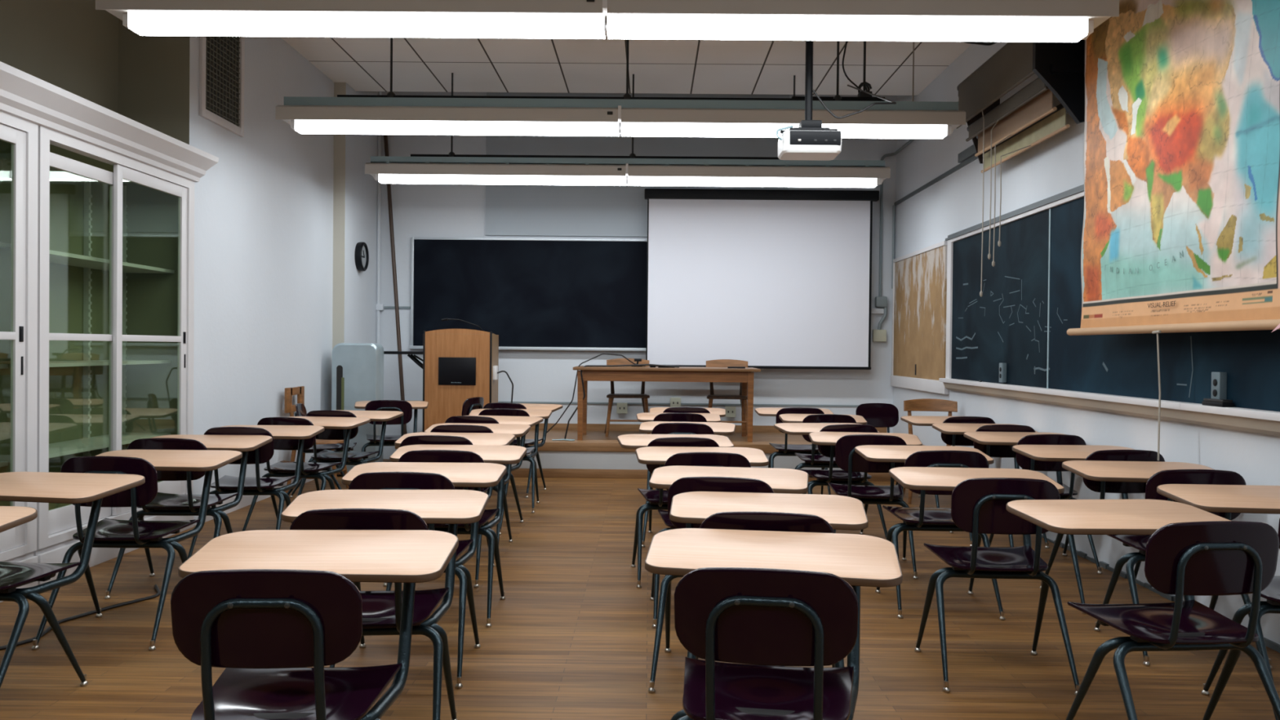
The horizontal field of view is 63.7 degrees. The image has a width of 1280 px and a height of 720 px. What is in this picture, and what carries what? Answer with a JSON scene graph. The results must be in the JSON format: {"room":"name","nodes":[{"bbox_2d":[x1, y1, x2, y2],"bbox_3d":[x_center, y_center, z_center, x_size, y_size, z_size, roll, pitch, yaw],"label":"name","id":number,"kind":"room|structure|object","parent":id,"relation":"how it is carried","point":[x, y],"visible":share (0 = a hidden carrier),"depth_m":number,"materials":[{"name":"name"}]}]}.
{"room":"classroom","nodes":[
{"label":"classroom","id":0,"kind":"room"},
{"bbox_2d":[0,0,377,525],"bbox_3d":[-3.483,-1.159,4.196,0.830,4.750,15.150,1,1,1],"label":"wall","id":1,"kind":"structure","parent":0,"point":[282,213],"depth_m":8.02,"materials":[{"name":"paint"}]},
{"bbox_2d":[199,35,244,137],"bbox_3d":[-3.130,-2.252,7.736,0.025,1.000,0.760,1,1,1],"label":"air vent","id":2,"kind":"object","parent":1,"relation":"in","point":[221,58],"visible":0.71,"depth_m":7.74,"materials":[{"name":"grey metal"}]},
{"bbox_2d":[205,35,239,126],"bbox_3d":[-3.131,-2.252,7.736,0.010,0.880,0.640,1,1,1],"label":"grille","id":3,"kind":"object","parent":2,"relation":"attached to","point":[222,52],"depth_m":7.74,"materials":[{"name":"grey"}]},
{"bbox_2d":[204,466,331,522],"bbox_3d":[-3.157,1.099,8.990,0.015,0.130,3.050,1,1,1],"label":"baseboard","id":4,"kind":"structure","parent":1,"relation":"attached to","point":[246,500],"depth_m":8.22,"materials":[{"name":"white paint"}]},
{"bbox_2d":[354,242,368,271],"bbox_3d":[-2.967,-1.103,10.998,0.070,0.310,0.310,1,1,1],"label":"wall clock","id":5,"kind":"object","parent":1,"relation":"attached to","point":[361,255],"visible":1,"depth_m":10.93,"materials":[{"name":"black"}]},
{"bbox_2d":[376,91,381,343],"bbox_3d":[-2.971,-1.516,11.728,0.037,3.900,0.037,1,1,23],"label":"conduit","id":6,"kind":"object","parent":1,"relation":"attached to","point":[379,184],"visible":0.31,"depth_m":11.71,"materials":[{"name":"metal"}]},
{"bbox_2d":[280,31,971,95],"bbox_3d":[-0.387,-2.736,3.623,6.900,0.040,14.400,1,1,1],"label":"ceiling","id":7,"kind":"structure","parent":0,"point":[420,64],"depth_m":9.72,"materials":[{"name":"tile"}]},
{"bbox_2d":[95,0,1119,42],"bbox_3d":[-0.167,-2.196,5.255,5.040,1.075,0.390,1,1,1],"label":"pendant light","id":8,"kind":"object","parent":7,"relation":"hanging from","point":[925,20],"visible":1,"depth_m":5.18,"materials":[{"name":"white plastic"}]},
{"bbox_2d":[275,37,965,138],"bbox_3d":[-0.143,-2.224,7.705,5.040,1.075,0.390,1,1,1],"label":"pendant light","id":9,"kind":"object","parent":7,"relation":"hanging from","point":[390,113],"visible":0.99,"depth_m":7.58,"materials":[{"name":"white plastic"}]},
{"bbox_2d":[364,72,890,187],"bbox_3d":[-0.120,-2.251,10.064,5.040,1.075,0.390,1,1,1],"label":"pendant light","id":10,"kind":"object","parent":7,"relation":"hanging from","point":[451,168],"visible":0.93,"depth_m":9.94,"materials":[{"name":"white plastic"}]},
{"bbox_2d":[775,40,896,160],"bbox_3d":[1.468,-1.960,6.841,0.634,1.550,2.388,1,1,22],"label":"projector","id":11,"kind":"object","parent":7,"relation":"hanging from","point":[810,140],"visible":0.99,"depth_m":5.89,"materials":[{"name":"white plastic"}]},
{"bbox_2d":[791,40,884,101],"bbox_3d":[1.585,-2.384,8.268,0.740,0.736,0.141,1,1,1],"label":"cable","id":12,"kind":"object","parent":7,"relation":"hanging from","point":[862,96],"visible":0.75,"depth_m":8.22,"materials":[{"name":"black"}]},
{"bbox_2d":[911,40,914,101],"bbox_3d":[2.163,-2.349,8.153,0.010,0.790,0.012,1,1,1],"label":"conduit","id":13,"kind":"object","parent":7,"relation":"hanging from","point":[913,41],"visible":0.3,"depth_m":8.15,"materials":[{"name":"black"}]},
{"bbox_2d":[963,41,997,45],"bbox_3d":[2.236,-2.389,6.735,1.348,0.672,0.100,0,1,-31],"label":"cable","id":14,"kind":"object","parent":7,"relation":"hanging from","point":[970,42],"visible":0.22,"depth_m":6.77,"materials":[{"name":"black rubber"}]},
{"bbox_2d":[379,91,897,458],"bbox_3d":[-0.323,-1.216,11.816,6.900,4.750,0.150,1,1,1],"label":"wall","id":15,"kind":"structure","parent":0,"point":[419,210],"depth_m":11.75,"materials":[{"name":"paint"}]},
{"bbox_2d":[376,303,410,310],"bbox_3d":[-2.830,-0.600,11.742,0.420,0.070,0.059,1,1,1],"label":"conduit","id":16,"kind":"object","parent":15,"relation":"attached to","point":[379,306],"visible":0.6,"depth_m":11.75,"materials":[{"name":"grey plastic"}]},
{"bbox_2d":[408,236,647,351],"bbox_3d":[-0.729,-0.744,11.699,3.760,1.270,0.099,1,1,1],"label":"chalkboard","id":17,"kind":"object","parent":15,"relation":"attached to","point":[534,294],"visible":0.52,"depth_m":11.72,"materials":[{"name":"stone"}]},
{"bbox_2d":[408,345,645,351],"bbox_3d":[-0.735,-0.126,11.707,3.760,0.035,0.099,1,1,1],"label":"chalk tray","id":18,"kind":"object","parent":17,"relation":"on","point":[593,348],"depth_m":11.66,"materials":[{"name":"silver metal"}]},
{"bbox_2d":[617,403,627,413],"bbox_3d":[-0.204,0.548,11.736,0.120,0.120,0.047,1,1,1],"label":"wall outlet","id":19,"kind":"object","parent":15,"relation":"attached to","point":[622,408],"visible":1,"depth_m":11.71,"materials":[{"name":"grey"}]},
{"bbox_2d":[404,400,858,406],"bbox_3d":[-0.071,0.497,11.752,5.840,0.020,0.012,1,1,1],"label":"trim","id":20,"kind":"structure","parent":15,"relation":"attached to","point":[551,402],"depth_m":11.74,"materials":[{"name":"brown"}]},
{"bbox_2d":[485,92,789,236],"bbox_3d":[-0.031,-2.269,11.708,3.435,1.735,0.035,1,1,1],"label":"wall panel","id":21,"kind":"object","parent":15,"relation":"attached to","point":[511,210],"depth_m":11.70,"materials":[{"name":"paint"}]},
{"bbox_2d":[670,397,680,407],"bbox_3d":[0.404,0.487,11.729,0.120,0.120,0.047,1,1,1],"label":"wall outlet","id":22,"kind":"object","parent":15,"relation":"attached to","point":[674,402],"visible":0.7,"depth_m":11.71,"materials":[{"name":"grey"}]},
{"bbox_2d":[530,422,886,432],"bbox_3d":[0.206,0.773,11.748,5.200,0.075,0.020,1,1,1],"label":"baseboard","id":23,"kind":"structure","parent":15,"relation":"attached to","point":[613,427],"depth_m":11.74,"materials":[{"name":"wood"}]},
{"bbox_2d":[724,406,735,417],"bbox_3d":[1.028,0.589,11.725,0.120,0.120,0.047,1,1,1],"label":"wall outlet","id":24,"kind":"object","parent":15,"relation":"attached to","point":[730,411],"visible":0.96,"depth_m":11.70,"materials":[{"name":"grey"}]},
{"bbox_2d":[644,188,879,369],"bbox_3d":[1.341,-0.898,11.570,2.600,1.986,0.305,1,1,1],"label":"projection screen","id":25,"kind":"object","parent":15,"relation":"attached to","point":[763,278],"visible":0.89,"depth_m":11.47,"materials":[{"name":"white fabric"}]},
{"bbox_2d":[0,458,1279,719],"bbox_3d":[-0.423,1.307,4.195,6.900,0.120,15.450,1,1,1],"label":"floor","id":26,"kind":"structure","parent":0,"point":[571,637],"depth_m":4.51,"materials":[{"name":"brown wood"}]},
{"bbox_2d":[0,506,37,532],"bbox_3d":[-2.272,0.837,2.948,0.684,0.811,0.855,1,1,2],"label":"student desk","id":27,"kind":"object","parent":26,"relation":"on","point":[11,517],"visible":1,"depth_m":3.24,"materials":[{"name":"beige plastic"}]},
{"bbox_2d":[0,61,62,602],"bbox_3d":[-3.375,-0.109,4.523,0.620,2.645,1.861,1,1,1],"label":"tall cabinet","id":28,"kind":"object","parent":26,"relation":"on","point":[26,100],"visible":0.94,"depth_m":5.34,"materials":[{"name":"white paint"}]},
{"bbox_2d":[0,241,10,248],"bbox_3d":[-3.476,-0.588,4.508,0.370,0.022,1.770,1,1,1],"label":"shelf","id":29,"kind":"object","parent":28,"relation":"attached to","point":[2,244],"depth_m":5.34,"materials":[{"name":"white paint"}]},
{"bbox_2d":[0,471,145,688],"bbox_3d":[-2.358,0.826,3.817,0.684,0.811,0.855,1,1,6],"label":"student desk","id":30,"kind":"object","parent":26,"relation":"on","point":[20,486],"visible":1,"depth_m":3.85,"materials":[{"name":"beige laminate"}]},
{"bbox_2d":[0,584,160,649],"bbox_3d":[-2.697,1.210,4.756,0.341,0.016,1.462,1,1,22],"label":"baseboard","id":31,"kind":"structure","parent":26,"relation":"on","point":[2,647],"depth_m":4.91,"materials":[{"name":"black rubber"}]},
{"bbox_2d":[33,88,218,585],"bbox_3d":[-3.357,-0.131,6.437,0.620,2.645,1.970,1,1,1],"label":"tall cabinet","id":32,"kind":"object","parent":26,"relation":"on","point":[87,149],"visible":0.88,"depth_m":6.48,"materials":[{"name":"white paint"}]},
{"bbox_2d":[48,432,170,457],"bbox_3d":[-3.479,0.530,6.381,0.350,0.022,1.770,1,1,1],"label":"shelf","id":33,"kind":"object","parent":32,"relation":"attached to","point":[68,445],"depth_m":6.50,"materials":[{"name":"white paint"}]},
{"bbox_2d":[48,360,171,367],"bbox_3d":[-3.474,0.020,6.375,0.350,0.022,1.770,1,1,1],"label":"shelf","id":34,"kind":"object","parent":32,"relation":"attached to","point":[52,363],"depth_m":6.51,"materials":[{"name":"white paint"}]},
{"bbox_2d":[48,249,174,273],"bbox_3d":[-3.457,-0.610,6.368,0.370,0.022,1.770,1,1,1],"label":"shelf","id":35,"kind":"object","parent":32,"relation":"attached to","point":[58,260],"depth_m":6.53,"materials":[{"name":"white paint"}]},
{"bbox_2d":[31,449,242,650],"bbox_3d":[-2.312,0.816,4.773,0.684,0.811,0.855,1,1,-1],"label":"student desk","id":36,"kind":"object","parent":26,"relation":"on","point":[109,533],"visible":0.84,"depth_m":4.60,"materials":[{"name":"grey metal"}]},
{"bbox_2d":[104,434,272,599],"bbox_3d":[-2.468,0.804,5.649,0.684,0.811,0.855,1,1,-2],"label":"student desk","id":37,"kind":"object","parent":26,"relation":"on","point":[164,504],"visible":0.7,"depth_m":5.53,"materials":[{"name":"grey metal"}]},
{"bbox_2d":[187,425,324,559],"bbox_3d":[-2.400,0.796,6.418,0.684,0.811,0.855,1,1,-2],"label":"student desk","id":38,"kind":"object","parent":26,"relation":"on","point":[253,486],"visible":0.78,"depth_m":6.25,"materials":[{"name":"beige laminate"}]},
{"bbox_2d":[242,416,370,531],"bbox_3d":[-2.359,0.786,7.264,0.684,0.811,0.855,1,1,7],"label":"student desk","id":39,"kind":"object","parent":26,"relation":"on","point":[283,468],"visible":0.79,"depth_m":7.11,"materials":[{"name":"laminate"}]},
{"bbox_2d":[170,529,458,719],"bbox_3d":[-0.840,0.856,2.571,0.684,0.811,0.855,1,1,-3],"label":"student desk","id":40,"kind":"object","parent":26,"relation":"on","point":[264,606],"visible":1,"depth_m":2.42,"materials":[{"name":"grey metal"}]},
{"bbox_2d":[284,386,348,492],"bbox_3d":[-2.881,0.705,9.217,0.475,0.923,0.450,1,1,1],"label":"wooden chair","id":41,"kind":"object","parent":26,"relation":"on","point":[299,391],"visible":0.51,"depth_m":9.09,"materials":[{"name":"brown wood"}]},
{"bbox_2d":[284,403,356,501],"bbox_3d":[-2.663,0.768,8.565,0.554,0.811,0.522,0,1,-9],"label":"plastic chair","id":42,"kind":"object","parent":26,"relation":"on","point":[300,409],"visible":0.43,"depth_m":8.59,"materials":[{"name":"grey metal"}]},
{"bbox_2d":[297,409,403,496],"bbox_3d":[-2.292,0.778,8.046,0.684,0.811,0.855,1,1,6],"label":"student desk","id":43,"kind":"object","parent":26,"relation":"on","point":[353,458],"visible":0.6,"depth_m":7.89,"materials":[{"name":"laminate"}]},
{"bbox_2d":[331,342,383,476],"bbox_3d":[-2.810,0.492,10.296,0.470,1.320,0.296,1,1,1],"label":"radiator cover","id":44,"kind":"object","parent":26,"relation":"on","point":[357,368],"visible":0.44,"depth_m":10.15,"materials":[{"name":"grey metal"}]},
{"bbox_2d":[280,489,488,719],"bbox_3d":[-0.873,0.846,3.420,0.684,0.811,0.855,1,1,-4],"label":"student desk","id":45,"kind":"object","parent":26,"relation":"on","point":[325,509],"visible":0.52,"depth_m":3.42,"materials":[{"name":"beige laminate"}]},
{"bbox_2d":[354,400,428,459],"bbox_3d":[-2.322,0.760,9.582,0.684,0.811,0.855,0,1,-11],"label":"student desk","id":46,"kind":"object","parent":26,"relation":"on","point":[405,406],"visible":0.59,"depth_m":9.31,"materials":[{"name":"grey metal"}]},
{"bbox_2d":[383,134,406,435],"bbox_3d":[-2.748,-0.740,11.602,0.470,3.730,0.044,1,1,39],"label":"pole","id":47,"kind":"object","parent":26,"relation":"on","point":[385,136],"visible":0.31,"depth_m":11.59,"materials":[{"name":"brown"}]},
{"bbox_2d":[329,462,506,688],"bbox_3d":[-0.940,0.835,4.327,0.684,0.811,0.855,1,1,-1],"label":"student desk","id":48,"kind":"object","parent":26,"relation":"on","point":[375,475],"visible":0.35,"depth_m":4.31,"materials":[{"name":"beige laminate"}]},
{"bbox_2d":[382,431,515,587],"bbox_3d":[-1.114,0.814,5.976,0.684,0.811,0.855,1,1,1],"label":"student desk","id":49,"kind":"object","parent":26,"relation":"on","point":[424,437],"visible":0.22,"depth_m":5.97,"materials":[{"name":"wood"}]},
{"bbox_2d":[386,444,526,627],"bbox_3d":[-0.947,0.825,5.186,0.685,0.811,0.855,1,1,-1],"label":"student desk","id":50,"kind":"object","parent":26,"relation":"on","point":[504,455],"visible":0.44,"depth_m":5.13,"materials":[{"name":"grey metal"}]},
{"bbox_2d":[461,396,484,415],"bbox_3d":[-1.748,0.760,9.998,0.554,0.811,0.522,1,1,19],"label":"plastic chair","id":51,"kind":"object","parent":26,"relation":"on","point":[472,403],"visible":0.14,"depth_m":9.85,"materials":[{"name":"black plastic"}]},
{"bbox_2d":[424,422,530,543],"bbox_3d":[-1.106,0.805,6.756,0.684,0.811,0.855,1,1,2],"label":"student desk","id":52,"kind":"object","parent":26,"relation":"on","point":[517,429],"visible":0.21,"depth_m":6.76,"materials":[{"name":"laminate"}]},
{"bbox_2d":[444,415,543,534],"bbox_3d":[-1.133,0.795,7.568,0.684,0.811,0.855,1,1,10],"label":"student desk","id":53,"kind":"object","parent":26,"relation":"on","point":[531,421],"visible":0.19,"depth_m":7.53,"materials":[{"name":"laminate"}]},
{"bbox_2d":[468,408,551,513],"bbox_3d":[-1.087,0.785,8.464,0.684,0.811,0.855,1,1,-1],"label":"student desk","id":54,"kind":"object","parent":26,"relation":"on","point":[544,414],"visible":0.38,"depth_m":8.30,"materials":[{"name":"grey metal"}]},
{"bbox_2d":[483,402,562,497],"bbox_3d":[-1.123,0.775,9.325,0.684,0.811,0.855,1,1,12],"label":"student desk","id":55,"kind":"object","parent":26,"relation":"on","point":[553,407],"visible":0.39,"depth_m":9.25,"materials":[{"name":"grey metal"}]},
{"bbox_2d":[395,429,924,481],"bbox_3d":[0.211,0.997,10.985,5.290,0.355,1.509,1,1,1],"label":"platform","id":56,"kind":"object","parent":26,"relation":"on","point":[597,455],"visible":0.13,"depth_m":10.27,"materials":[{"name":"wood"}]},
{"bbox_2d":[383,318,513,431],"bbox_3d":[-1.999,0.180,10.851,1.356,1.237,0.484,1,1,1],"label":"lectern","id":57,"kind":"object","parent":56,"relation":"on","point":[458,366],"visible":0.85,"depth_m":10.62,"materials":[{"name":"brown wood"}]},
{"bbox_2d":[383,351,422,368],"bbox_3d":[-2.451,0.017,10.866,0.448,0.215,0.280,1,1,1],"label":"shelf","id":58,"kind":"object","parent":57,"relation":"attached to","point":[414,357],"depth_m":10.73,"materials":[{"name":"black"}]},
{"bbox_2d":[604,358,650,436],"bbox_3d":[-0.131,0.400,11.172,0.502,0.833,0.480,1,1,-2],"label":"wooden chair","id":59,"kind":"object","parent":56,"relation":"on","point":[612,395],"visible":0.66,"depth_m":11.08,"materials":[{"name":"brown wood"}]},
{"bbox_2d":[573,365,760,442],"bbox_3d":[0.271,0.449,10.834,1.900,0.745,0.820,1,1,1],"label":"table","id":60,"kind":"object","parent":56,"relation":"on","point":[744,376],"visible":0.98,"depth_m":10.47,"materials":[{"name":"brown wood"}]},
{"bbox_2d":[546,353,645,432],"bbox_3d":[-0.466,0.370,10.887,1.082,0.883,0.313,0,1,-8],"label":"cable","id":61,"kind":"object","parent":60,"relation":"on","point":[601,353],"visible":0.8,"depth_m":10.84,"materials":[{"name":"black rubber"}]},
{"bbox_2d":[564,364,679,439],"bbox_3d":[-0.187,0.426,10.570,1.171,0.778,0.120,0,1,-7],"label":"cable","id":62,"kind":"object","parent":60,"relation":"on","point":[575,410],"visible":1,"depth_m":10.55,"materials":[{"name":"black rubber"}]},
{"bbox_2d":[706,359,747,435],"bbox_3d":[0.944,0.411,11.142,0.492,0.833,0.480,1,1,2],"label":"wooden chair","id":63,"kind":"object","parent":56,"relation":"on","point":[718,362],"visible":0.65,"depth_m":11.30,"materials":[{"name":"brown wood"}]},
{"bbox_2d":[617,434,733,587],"bbox_3d":[0.219,0.827,6.015,0.684,0.811,0.855,1,1,-4],"label":"student desk","id":64,"kind":"object","parent":26,"relation":"on","point":[658,499],"visible":0.47,"depth_m":5.83,"materials":[{"name":"wood"}]},
{"bbox_2d":[635,412,720,520],"bbox_3d":[0.306,0.803,8.153,0.684,0.811,0.855,1,1,1],"label":"student desk","id":65,"kind":"object","parent":26,"relation":"on","point":[647,416],"visible":0.2,"depth_m":7.84,"materials":[{"name":"grey metal"}]},
{"bbox_2d":[639,421,735,546],"bbox_3d":[0.310,0.815,7.114,0.684,0.811,0.855,1,1,6],"label":"student desk","id":66,"kind":"object","parent":26,"relation":"on","point":[653,427],"visible":0.27,"depth_m":6.82,"materials":[{"name":"laminate"}]},
{"bbox_2d":[649,407,725,489],"bbox_3d":[0.406,0.794,8.941,0.684,0.811,0.855,1,1,3],"label":"student desk","id":67,"kind":"object","parent":26,"relation":"on","point":[722,412],"visible":0.15,"depth_m":8.63,"materials":[{"name":"grey metal"}]},
{"bbox_2d":[635,446,768,627],"bbox_3d":[0.318,0.837,5.205,0.684,0.811,0.855,1,1,-1],"label":"student desk","id":68,"kind":"object","parent":26,"relation":"on","point":[746,457],"visible":0.3,"depth_m":5.19,"materials":[{"name":"grey metal"}]},
{"bbox_2d":[648,465,808,693],"bbox_3d":[0.352,0.848,4.266,0.684,0.811,0.855,1,1,8],"label":"student desk","id":69,"kind":"object","parent":26,"relation":"on","point":[678,479],"visible":0.31,"depth_m":4.22,"materials":[{"name":"beige laminate"}]},
{"bbox_2d":[669,491,868,667],"bbox_3d":[0.418,0.859,3.429,0.684,0.811,0.855,1,1,7],"label":"student desk","id":70,"kind":"object","parent":26,"relation":"on","point":[775,512],"visible":0.2,"depth_m":3.55,"materials":[{"name":"beige laminate"}]},
{"bbox_2d":[644,528,902,719],"bbox_3d":[0.325,0.867,2.628,0.684,0.811,0.855,1,1,9],"label":"student desk","id":71,"kind":"object","parent":26,"relation":"on","point":[760,600],"visible":1,"depth_m":2.43,"materials":[{"name":"grey metal"}]},
{"bbox_2d":[754,407,833,494],"bbox_3d":[1.371,0.803,9.045,0.684,0.811,0.855,1,1,2],"label":"student desk","id":72,"kind":"object","parent":26,"relation":"on","point":[785,449],"visible":0.58,"depth_m":8.87,"materials":[{"name":"grey metal"}]},
{"bbox_2d":[778,413,866,469],"bbox_3d":[1.465,0.814,8.177,0.684,0.811,0.855,1,1,4],"label":"student desk","id":73,"kind":"object","parent":26,"relation":"on","point":[812,460],"visible":0.44,"depth_m":8.00,"materials":[{"name":"grey metal"}]},
{"bbox_2d":[773,422,887,538],"bbox_3d":[1.342,0.825,7.133,0.684,0.811,0.855,0,1,-8],"label":"student desk","id":74,"kind":"object","parent":26,"relation":"on","point":[824,477],"visible":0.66,"depth_m":6.96,"materials":[{"name":"laminate"}]},
{"bbox_2d":[808,431,922,578],"bbox_3d":[1.387,0.835,6.314,0.684,0.811,0.855,1,1,8],"label":"student desk","id":75,"kind":"object","parent":26,"relation":"on","point":[846,459],"visible":0.79,"depth_m":6.04,"materials":[{"name":"beige wood"}]},
{"bbox_2d":[855,403,920,497],"bbox_3d":[2.212,0.807,9.386,0.522,0.811,0.554,0,1,-9],"label":"plastic chair","id":76,"kind":"object","parent":26,"relation":"on","point":[876,415],"visible":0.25,"depth_m":9.54,"materials":[{"name":"black plastic"}]},
{"bbox_2d":[854,444,1005,620],"bbox_3d":[1.526,0.847,5.411,0.684,0.811,0.855,1,1,1],"label":"student desk","id":77,"kind":"object","parent":26,"relation":"on","point":[922,518],"visible":0.66,"depth_m":5.24,"materials":[{"name":"grey metal"}]},
{"bbox_2d":[903,398,957,503],"bbox_3d":[2.540,0.785,8.940,0.492,0.878,0.480,1,1,7],"label":"wooden chair","id":78,"kind":"object","parent":26,"relation":"on","point":[923,404],"visible":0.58,"depth_m":9.13,"materials":[{"name":"brown wood"}]},
{"bbox_2d":[900,415,995,507],"bbox_3d":[2.469,0.825,8.071,0.684,0.811,0.855,1,1,-2],"label":"student desk","id":79,"kind":"object","parent":26,"relation":"on","point":[949,439],"visible":0.21,"depth_m":7.76,"materials":[{"name":"laminate"}]},
{"bbox_2d":[888,466,1079,695],"bbox_3d":[1.446,0.859,4.327,0.684,0.811,0.855,1,1,3],"label":"student desk","id":80,"kind":"object","parent":26,"relation":"on","point":[980,496],"visible":0.94,"depth_m":4.10,"materials":[{"name":"grey metal"}]},
{"bbox_2d":[932,422,1048,548],"bbox_3d":[2.473,0.835,7.245,0.684,0.811,0.855,1,1,2],"label":"student desk","id":81,"kind":"object","parent":26,"relation":"on","point":[992,451],"visible":0.23,"depth_m":6.94,"materials":[{"name":"laminate"}]},
{"bbox_2d":[963,431,1102,573],"bbox_3d":[2.469,0.844,6.472,0.684,0.811,0.855,1,1,1],"label":"student desk","id":82,"kind":"object","parent":26,"relation":"on","point":[1007,438],"visible":0.4,"depth_m":6.17,"materials":[{"name":"grey metal"}]},
{"bbox_2d":[1012,444,1164,613],"bbox_3d":[2.461,0.855,5.541,0.684,0.811,0.855,1,1,-1],"label":"student desk","id":83,"kind":"object","parent":26,"relation":"on","point":[1062,453],"visible":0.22,"depth_m":5.28,"materials":[{"name":"wood"}]},
{"bbox_2d":[1005,498,1279,719],"bbox_3d":[1.665,0.872,3.344,0.684,0.811,0.855,1,1,-6],"label":"student desk","id":84,"kind":"object","parent":26,"relation":"on","point":[1192,551],"visible":1,"depth_m":3.14,"materials":[{"name":"grey metal"}]},
{"bbox_2d":[1062,460,1272,669],"bbox_3d":[2.381,0.864,4.686,0.684,0.811,0.855,1,1,3],"label":"student desk","id":85,"kind":"object","parent":26,"relation":"on","point":[1155,473],"visible":0.43,"depth_m":4.63,"materials":[{"name":"grey metal"}]},
{"bbox_2d":[1156,484,1279,719],"bbox_3d":[2.402,0.874,3.802,0.684,0.811,0.855,1,1,3],"label":"student desk","id":86,"kind":"object","parent":26,"relation":"on","point":[1243,499],"visible":0.61,"depth_m":3.89,"materials":[{"name":"beige laminate"}]},
{"bbox_2d":[892,41,1279,644],"bbox_3d":[2.897,-1.094,4.134,0.150,4.750,15.150,1,1,1],"label":"wall","id":87,"kind":"structure","parent":0,"point":[1054,166],"depth_m":7.49,"materials":[{"name":"paint"}]},
{"bbox_2d":[891,204,895,288],"bbox_3d":[2.866,-1.277,11.659,0.026,0.940,0.026,1,1,23],"label":"conduit","id":88,"kind":"object","parent":87,"relation":"attached to","point":[894,206],"visible":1,"depth_m":11.65,"materials":[{"name":"grey"}]},
{"bbox_2d":[872,101,958,342],"bbox_3d":[2.750,-1.257,9.984,0.231,2.136,3.449,1,1,1],"label":"conduit","id":89,"kind":"object","parent":87,"relation":"attached to","point":[878,335],"visible":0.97,"depth_m":11.65,"materials":[{"name":"grey"}]},
{"bbox_2d":[890,240,949,394],"bbox_3d":[2.854,-0.410,10.594,0.044,1.430,2.150,1,1,1],"label":"corkboard","id":90,"kind":"object","parent":87,"relation":"attached to","point":[919,291],"visible":0.9,"depth_m":10.48,"materials":[{"name":"brown"}]},
{"bbox_2d":[893,103,1063,205],"bbox_3d":[2.868,-1.737,9.268,0.020,0.035,4.830,1,1,1],"label":"trim","id":91,"kind":"structure","parent":87,"relation":"attached to","point":[974,157],"depth_m":9.62,"materials":[{"name":"grey"}]},
{"bbox_2d":[957,144,976,163],"bbox_3d":[2.853,-1.794,8.802,0.039,0.080,0.800,1,1,1],"label":"board","id":92,"kind":"object","parent":91,"relation":"on","point":[969,152],"visible":0.5,"depth_m":8.96,"materials":[{"name":"grey"}]},
{"bbox_2d":[958,91,999,164],"bbox_3d":[2.703,-1.859,8.229,0.329,0.580,0.012,1,1,1],"label":"bracket","id":93,"kind":"object","parent":87,"relation":"attached to","point":[975,140],"visible":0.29,"depth_m":8.22,"materials":[{"name":"black"}]},
{"bbox_2d":[981,106,1070,246],"bbox_3d":[2.631,-1.217,7.391,0.275,0.855,1.700,1,1,1],"label":"map","id":94,"kind":"object","parent":93,"relation":"hanging from","point":[1054,123],"visible":0.88,"depth_m":7.17,"materials":[{"name":"beige"}]},
{"bbox_2d":[1032,40,1084,124],"bbox_3d":[2.646,-1.883,6.365,0.409,0.830,0.085,1,1,1],"label":"bracket","id":95,"kind":"object","parent":87,"relation":"attached to","point":[1060,66],"visible":0.41,"depth_m":6.36,"materials":[{"name":"black"}]},
{"bbox_2d":[956,41,1034,297],"bbox_3d":[2.518,-1.317,7.291,0.078,1.715,1.740,1,1,1],"label":"projection screen","id":96,"kind":"object","parent":95,"relation":"hanging from","point":[1011,65],"visible":0.89,"depth_m":7.28,"materials":[{"name":"black metal"}]},
{"bbox_2d":[965,77,1048,259],"bbox_3d":[2.550,-1.277,7.296,0.115,1.115,1.650,1,1,1],"label":"map","id":97,"kind":"object","parent":95,"relation":"hanging from","point":[1035,88],"visible":0.9,"depth_m":7.26,"materials":[{"name":"black"}]},
{"bbox_2d":[974,88,1057,266],"bbox_3d":[2.580,-1.214,7.292,0.175,1.110,1.580,1,1,1],"label":"map","id":98,"kind":"object","parent":95,"relation":"hanging from","point":[1041,106],"visible":0.85,"depth_m":7.20,"materials":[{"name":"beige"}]},
{"bbox_2d":[938,184,1279,435],"bbox_3d":[2.788,-0.402,6.409,0.094,1.420,6.280,1,1,1],"label":"chalkboard","id":99,"kind":"object","parent":87,"relation":"attached to","point":[1028,303],"visible":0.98,"depth_m":6.86,"materials":[{"name":"stone"}]},
{"bbox_2d":[999,363,1006,382],"bbox_3d":[2.805,0.098,7.974,0.039,0.150,0.076,1,1,1],"label":"outlet box","id":100,"kind":"object","parent":99,"relation":"attached to","point":[1002,366],"visible":1,"depth_m":7.94,"materials":[{"name":"silver metal"}]},
{"bbox_2d":[938,377,1279,421],"bbox_3d":[2.782,0.221,6.406,0.094,0.035,6.260,1,1,1],"label":"chalk tray","id":101,"kind":"object","parent":99,"relation":"on","point":[1241,411],"depth_m":5.88,"materials":[{"name":"white paint"}]},
{"bbox_2d":[1202,398,1234,407],"bbox_3d":[2.756,0.203,4.916,0.056,0.034,0.180,1,1,1],"label":"eraser","id":102,"kind":"object","parent":99,"relation":"on","point":[1206,402],"visible":1,"depth_m":4.87,"materials":[{"name":"black"}]},
{"bbox_2d":[1211,372,1226,399],"bbox_3d":[2.775,0.133,4.945,0.039,0.150,0.076,1,1,1],"label":"outlet box","id":103,"kind":"object","parent":99,"relation":"attached to","point":[1219,380],"visible":0.77,"depth_m":4.91,"materials":[{"name":"silver metal"}]},
{"bbox_2d":[1035,533,1279,653],"bbox_3d":[2.810,1.237,6.554,0.022,0.030,7.133,1,1,1],"label":"baseboard","id":104,"kind":"structure","parent":87,"relation":"attached to","point":[1268,643],"depth_m":5.77,"materials":[{"name":"grey"}]},
{"bbox_2d":[1066,0,1279,460],"bbox_3d":[2.720,-0.808,5.200,0.218,2.630,2.250,1,1,1],"label":"map","id":105,"kind":"object","parent":87,"relation":"hanging from","point":[1181,226],"visible":1,"depth_m":5.00,"materials":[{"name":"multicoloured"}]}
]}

